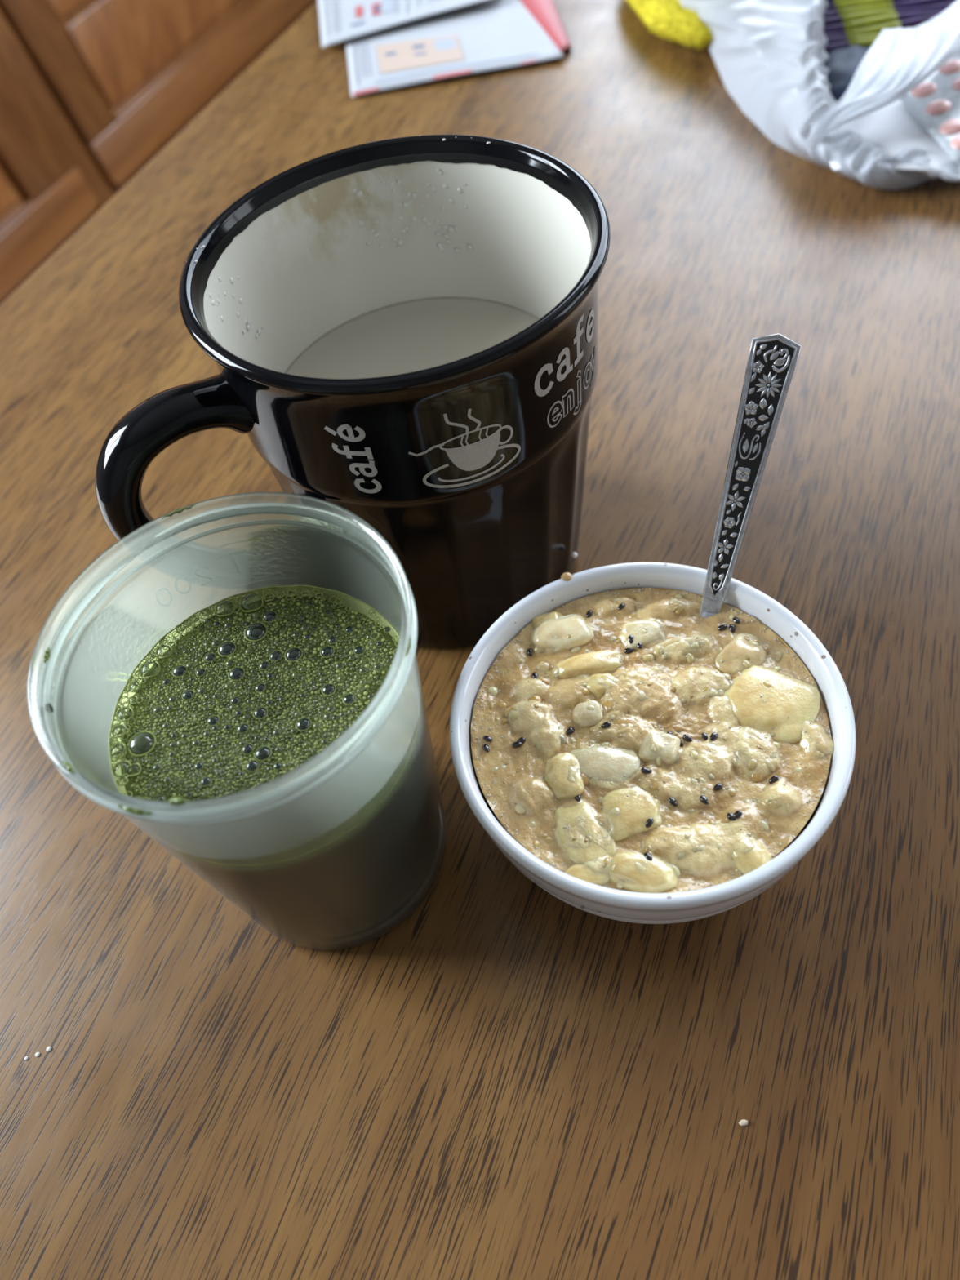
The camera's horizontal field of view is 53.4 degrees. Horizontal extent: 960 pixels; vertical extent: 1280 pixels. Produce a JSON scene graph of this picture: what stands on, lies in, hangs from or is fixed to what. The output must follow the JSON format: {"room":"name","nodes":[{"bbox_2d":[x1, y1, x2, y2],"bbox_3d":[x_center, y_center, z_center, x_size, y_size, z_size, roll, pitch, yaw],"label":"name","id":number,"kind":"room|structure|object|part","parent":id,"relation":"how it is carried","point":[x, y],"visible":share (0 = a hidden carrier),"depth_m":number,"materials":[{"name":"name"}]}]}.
{"room":"kitchen","nodes":[
{"label":"kitchen","id":0,"kind":"room"},
{"bbox_3d":[0.209,0.580,0.859,5.754,0.100,6.059,-12,53,0],"label":"floor","id":1,"kind":"structure","parent":0,"visible":0},
{"bbox_2d":[0,0,317,305],"bbox_3d":[-0.893,-1.214,1.604,0.483,1.079,1.540,14,57,18],"label":"base cabinet","id":2,"kind":"object","parent":1,"relation":"on","point":[91,91],"visible":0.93,"depth_m":1.74,"materials":[{"name":"brown wood"}]},
{"bbox_3d":[-0.964,-0.841,1.296,0.153,0.691,0.344,14,57,18],"label":"panel","id":3,"kind":"part","parent":2,"relation":"part of","materials":[{"name":"brown wood"}]},
{"bbox_3d":[-0.973,-0.874,1.286,0.196,0.894,0.586,14,57,18],"label":"door","id":4,"kind":"part","parent":2,"relation":"part of","materials":[{"name":"brown wood"}]},
{"bbox_3d":[-0.845,-0.613,1.556,0.021,0.010,0.372,14,57,18],"label":"moulding","id":5,"kind":"part","parent":2,"relation":"part of","materials":[{"name":"brown wood"}]},
{"bbox_3d":[-0.828,-0.601,1.596,0.036,0.077,0.586,14,57,18],"label":"rail","id":6,"kind":"part","parent":2,"relation":"part of","materials":[{"name":"brown wood"}]},
{"bbox_3d":[-0.830,-1.075,1.502,0.239,1.061,0.046,14,57,18],"label":"frame","id":7,"kind":"part","parent":2,"relation":"part of","materials":[{"name":"brown wood"}]},
{"bbox_3d":[-0.620,-1.362,1.820,0.030,0.056,0.690,14,57,18],"label":"rail","id":8,"kind":"part","parent":2,"relation":"part of","materials":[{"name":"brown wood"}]},
{"bbox_3d":[-0.588,-1.292,1.902,0.036,0.138,0.662,14,57,18],"label":"panel","id":9,"kind":"part","parent":2,"relation":"part of","materials":[{"name":"brown wood"}]},
{"bbox_3d":[-0.688,-1.482,1.686,0.196,0.892,0.870,14,57,18],"label":"door","id":10,"kind":"part","parent":2,"relation":"part of","materials":[{"name":"brown wood"}]},
{"bbox_3d":[-0.556,-1.240,1.959,0.021,0.010,0.690,14,57,18],"label":"moulding","id":11,"kind":"part","parent":2,"relation":"part of","materials":[{"name":"brown wood"}]},
{"bbox_3d":[-0.544,-1.212,1.993,0.037,0.085,0.870,14,57,18],"label":"rail","id":12,"kind":"part","parent":2,"relation":"part of","materials":[{"name":"brown wood"}]},
{"bbox_2d":[0,0,959,1279],"bbox_3d":[0.284,0.072,0.689,0.950,0.750,1.720,14,57,18],"label":"dining table","id":13,"kind":"object","parent":1,"relation":"on","point":[510,1080],"visible":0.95,"depth_m":0.27,"materials":[{"name":"brown wood"}]},
{"bbox_2d":[46,1046,51,1052],"bbox_3d":[-0.115,0.109,0.254,0.002,0.001,0.001,-12,53,0],"label":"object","id":14,"kind":"object","parent":13,"relation":"on","point":[49,1048],"visible":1,"depth_m":0.25,"materials":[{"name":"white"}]},
{"bbox_2d":[26,492,446,950],"bbox_3d":[-0.047,0.029,0.236,0.080,0.106,0.080,-12,53,0],"label":"plastic cup","id":15,"kind":"object","parent":13,"relation":"on","point":[351,887],"visible":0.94,"depth_m":0.21,"materials":[{"name":"plastic"}]},
{"bbox_2d":[108,584,419,866],"bbox_3d":[-0.045,0.036,0.247,0.071,0.076,0.071,-23,54,-9],"label":"drink","id":16,"kind":"object","parent":15,"relation":"in","point":[251,686],"visible":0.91,"depth_m":0.22,"materials":[{"name":"green liquid"}]},
{"bbox_2d":[94,134,610,648],"bbox_3d":[-0.033,-0.063,0.292,0.145,0.120,0.111,-12,53,0],"label":"coffee mug","id":17,"kind":"object","parent":13,"relation":"on","point":[471,468],"visible":0.89,"depth_m":0.27,"materials":[{"name":"black ceramic"}]},
{"bbox_3d":[-0.076,-0.035,0.269,0.050,0.080,0.020,-34,56,-16],"label":"handle","id":18,"kind":"part","parent":17,"relation":"part of","materials":[{"name":"black ceramic"}]},
{"bbox_2d":[284,296,539,378],"bbox_3d":[-0.013,-0.054,0.309,0.093,0.066,0.093,-12,53,0],"label":"drink","id":19,"kind":"object","parent":17,"relation":"in","point":[420,334],"visible":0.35,"depth_m":0.30,"materials":[{"name":"beige milk"}]},
{"bbox_2d":[345,0,572,97],"bbox_3d":[-0.025,-0.412,0.619,0.137,0.003,0.220,-12,53,0],"label":"leaflet","id":20,"kind":"object","parent":13,"relation":"on","point":[487,35],"visible":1,"depth_m":0.58,"materials":[{"name":"white paper"}]},
{"bbox_2d":[351,34,371,84],"bbox_3d":[-0.077,-0.383,0.606,0.009,0.001,0.135,-10,53,1],"label":"print","id":21,"kind":"object","parent":20,"relation":"on","point":[361,45],"depth_m":0.58,"materials":[{"name":"grey paper"}]},
{"bbox_2d":[317,0,486,48],"bbox_3d":[-0.043,-0.443,0.640,0.138,0.004,0.146,-12,53,0],"label":"flyer","id":22,"kind":"object","parent":20,"relation":"on","point":[340,20],"visible":1,"depth_m":0.61,"materials":[{"name":"white paper"}]},
{"bbox_2d":[351,5,380,26],"bbox_3d":[-0.044,-0.414,0.619,0.089,0.002,0.029,-17,53,-4],"label":"print","id":23,"kind":"object","parent":22,"relation":"on","point":[361,15],"depth_m":0.61,"materials":[{"name":"blue"}]},
{"bbox_2d":[355,2,381,17],"bbox_3d":[-0.072,-0.408,0.619,0.017,0.001,0.020,-7,53,3],"label":"print","id":24,"kind":"object","parent":22,"relation":"on","point":[362,9],"depth_m":0.62,"materials":[{"name":"red"}]},
{"bbox_2d":[324,0,430,35],"bbox_3d":[-0.069,-0.437,0.639,0.076,0.002,0.114,-12,53,0],"label":"print","id":25,"kind":"object","parent":22,"relation":"on","point":[342,17],"depth_m":0.61,"materials":[{"name":"grey paper"}]},
{"bbox_2d":[384,0,391,13],"bbox_3d":[-0.043,-0.419,0.621,0.042,0.001,0.034,-12,53,0],"label":"print","id":26,"kind":"object","parent":22,"relation":"on","point":[388,3],"depth_m":0.62,"materials":[{"name":"grey paper"}]},
{"bbox_2d":[385,44,426,56],"bbox_3d":[-0.045,-0.357,0.582,0.025,0.001,0.016,-12,53,0],"label":"print","id":27,"kind":"object","parent":20,"relation":"on","point":[391,50],"depth_m":0.58,"materials":[{"name":"blue"}]},
{"bbox_2d":[375,35,465,73],"bbox_3d":[-0.037,-0.356,0.580,0.051,0.001,0.046,-12,53,0],"label":"print","id":28,"kind":"object","parent":20,"relation":"on","point":[394,54],"depth_m":0.58,"materials":[{"name":"beige paper"}]},
{"bbox_2d":[352,59,536,95],"bbox_3d":[-0.021,-0.329,0.557,0.108,0.001,0.004,-9,53,2],"label":"print","id":29,"kind":"object","parent":20,"relation":"on","point":[459,67],"depth_m":0.56,"materials":[{"name":"red"}]},
{"bbox_2d":[374,37,538,81],"bbox_3d":[-0.017,-0.352,0.573,0.097,0.001,0.047,-12,53,0],"label":"print","id":30,"kind":"object","parent":20,"relation":"on","point":[411,59],"depth_m":0.57,"materials":[{"name":"grey paper"}]},
{"bbox_2d":[471,587,834,893],"bbox_3d":[0.043,0.032,0.253,0.088,0.043,0.088,-6,53,5],"label":"porridge","id":31,"kind":"object","parent":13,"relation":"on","point":[635,740],"visible":1,"depth_m":0.23,"materials":[{"name":"beige food"}]},
{"bbox_2d":[449,561,855,924],"bbox_3d":[0.044,0.033,0.254,0.097,0.053,0.097,-8,53,3],"label":"ceramic bowl","id":32,"kind":"object","parent":13,"relation":"on","point":[642,908],"visible":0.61,"depth_m":0.23,"materials":[{"name":"white ceramic"}]},
{"bbox_2d":[699,333,801,617],"bbox_3d":[0.065,-0.022,0.251,0.014,0.094,0.063,19,59,21],"label":"spoon","id":33,"kind":"object","parent":32,"relation":"in","point":[772,359],"visible":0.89,"depth_m":0.24,"materials":[{"name":"metal"}]},
{"bbox_2d":[717,538,733,555],"bbox_3d":[0.064,-0.024,0.248,0.004,0.004,0.001,10,23,4],"label":"flower","id":34,"kind":"object","parent":33,"relation":"on","point":[726,541],"depth_m":0.25,"materials":[{"name":"silver metal"}]},
{"bbox_3d":[0.066,-0.037,0.244,0.011,0.080,0.002,10,22,4],"label":"handle","id":35,"kind":"part","parent":33,"relation":"part of","materials":[{"name":"silver metal"}]},
{"bbox_2d":[723,516,736,528],"bbox_3d":[0.064,-0.030,0.246,0.003,0.003,0.001,10,23,4],"label":"flower","id":36,"kind":"object","parent":33,"relation":"on","point":[729,522],"depth_m":0.25,"materials":[{"name":"silver metal"}]},
{"bbox_2d":[726,490,745,511],"bbox_3d":[0.065,-0.035,0.244,0.005,0.005,0.001,10,22,4],"label":"flower","id":37,"kind":"object","parent":33,"relation":"on","point":[736,494],"depth_m":0.24,"materials":[{"name":"silver metal"}]},
{"bbox_2d":[735,466,751,481],"bbox_3d":[0.066,-0.042,0.241,0.004,0.004,0.001,10,22,4],"label":"flower","id":38,"kind":"object","parent":33,"relation":"on","point":[747,471],"depth_m":0.24,"materials":[{"name":"silver metal"}]},
{"bbox_2d":[746,417,756,428],"bbox_3d":[0.067,-0.054,0.236,0.003,0.003,0.001,10,22,4],"label":"flower","id":39,"kind":"object","parent":33,"relation":"on","point":[753,422],"depth_m":0.24,"materials":[{"name":"silver metal"}]},
{"bbox_2d":[745,400,758,414],"bbox_3d":[0.067,-0.057,0.235,0.004,0.004,0.001,10,22,5],"label":"flower","id":40,"kind":"object","parent":33,"relation":"on","point":[753,411],"depth_m":0.23,"materials":[{"name":"silver metal"}]},
{"bbox_2d":[752,360,764,373],"bbox_3d":[0.067,-0.066,0.231,0.003,0.003,0.001,10,22,4],"label":"flower","id":41,"kind":"object","parent":33,"relation":"on","point":[758,365],"depth_m":0.23,"materials":[{"name":"silver metal"}]},
{"bbox_2d":[755,371,782,398],"bbox_3d":[0.070,-0.062,0.233,0.006,0.006,0.001,10,23,5],"label":"flower","id":42,"kind":"object","parent":33,"relation":"on","point":[766,380],"depth_m":0.23,"materials":[{"name":"silver metal"}]},
{"bbox_2d":[624,0,713,51],"bbox_3d":[0.113,-0.388,0.565,0.055,0.030,0.159,-12,53,0],"label":"cloth","id":43,"kind":"object","parent":13,"relation":"on","point":[668,19],"visible":0.6,"depth_m":0.53,"materials":[{"name":"yellow fabric"}]},
{"bbox_2d":[738,1119,747,1125],"bbox_3d":[0.062,0.113,0.224,0.002,0.001,0.001,-12,53,0],"label":"crumb","id":44,"kind":"object","parent":13,"relation":"on","point":[742,1122],"visible":1,"depth_m":0.22,"materials":[{"name":"beige food"}]},
{"bbox_2d":[679,0,959,190],"bbox_3d":[0.198,-0.321,0.493,0.162,0.046,0.306,-12,53,0],"label":"bag","id":45,"kind":"object","parent":13,"relation":"on","point":[770,56],"visible":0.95,"depth_m":0.45,"materials":[{"name":"white plastic"}]},
{"bbox_2d":[823,44,871,102],"bbox_3d":[0.184,-0.285,0.478,0.035,0.017,0.060,13,57,17],"label":"pouch","id":46,"kind":"object","parent":45,"relation":"in","point":[842,64],"visible":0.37,"depth_m":0.47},
{"bbox_2d":[822,0,956,53],"bbox_3d":[0.222,-0.321,0.481,0.124,0.023,0.043,-5,54,5],"label":"cloth","id":47,"kind":"object","parent":45,"relation":"in","point":[846,23],"visible":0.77,"depth_m":0.48,"materials":[{"name":"fabric"}]},
{"bbox_2d":[829,99,959,171],"bbox_3d":[0.185,-0.226,0.436,0.052,0.006,0.064,-12,53,0],"label":"leaflet","id":48,"kind":"object","parent":45,"relation":"in","point":[894,126],"visible":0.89,"depth_m":0.44,"materials":[{"name":"white paper"}]},
{"bbox_2d":[899,53,959,166],"bbox_3d":[0.222,-0.249,0.439,0.047,0.011,0.090,-12,53,0],"label":"blister pack","id":49,"kind":"object","parent":45,"relation":"in","point":[935,103],"visible":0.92,"depth_m":0.44,"materials":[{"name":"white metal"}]}
]}

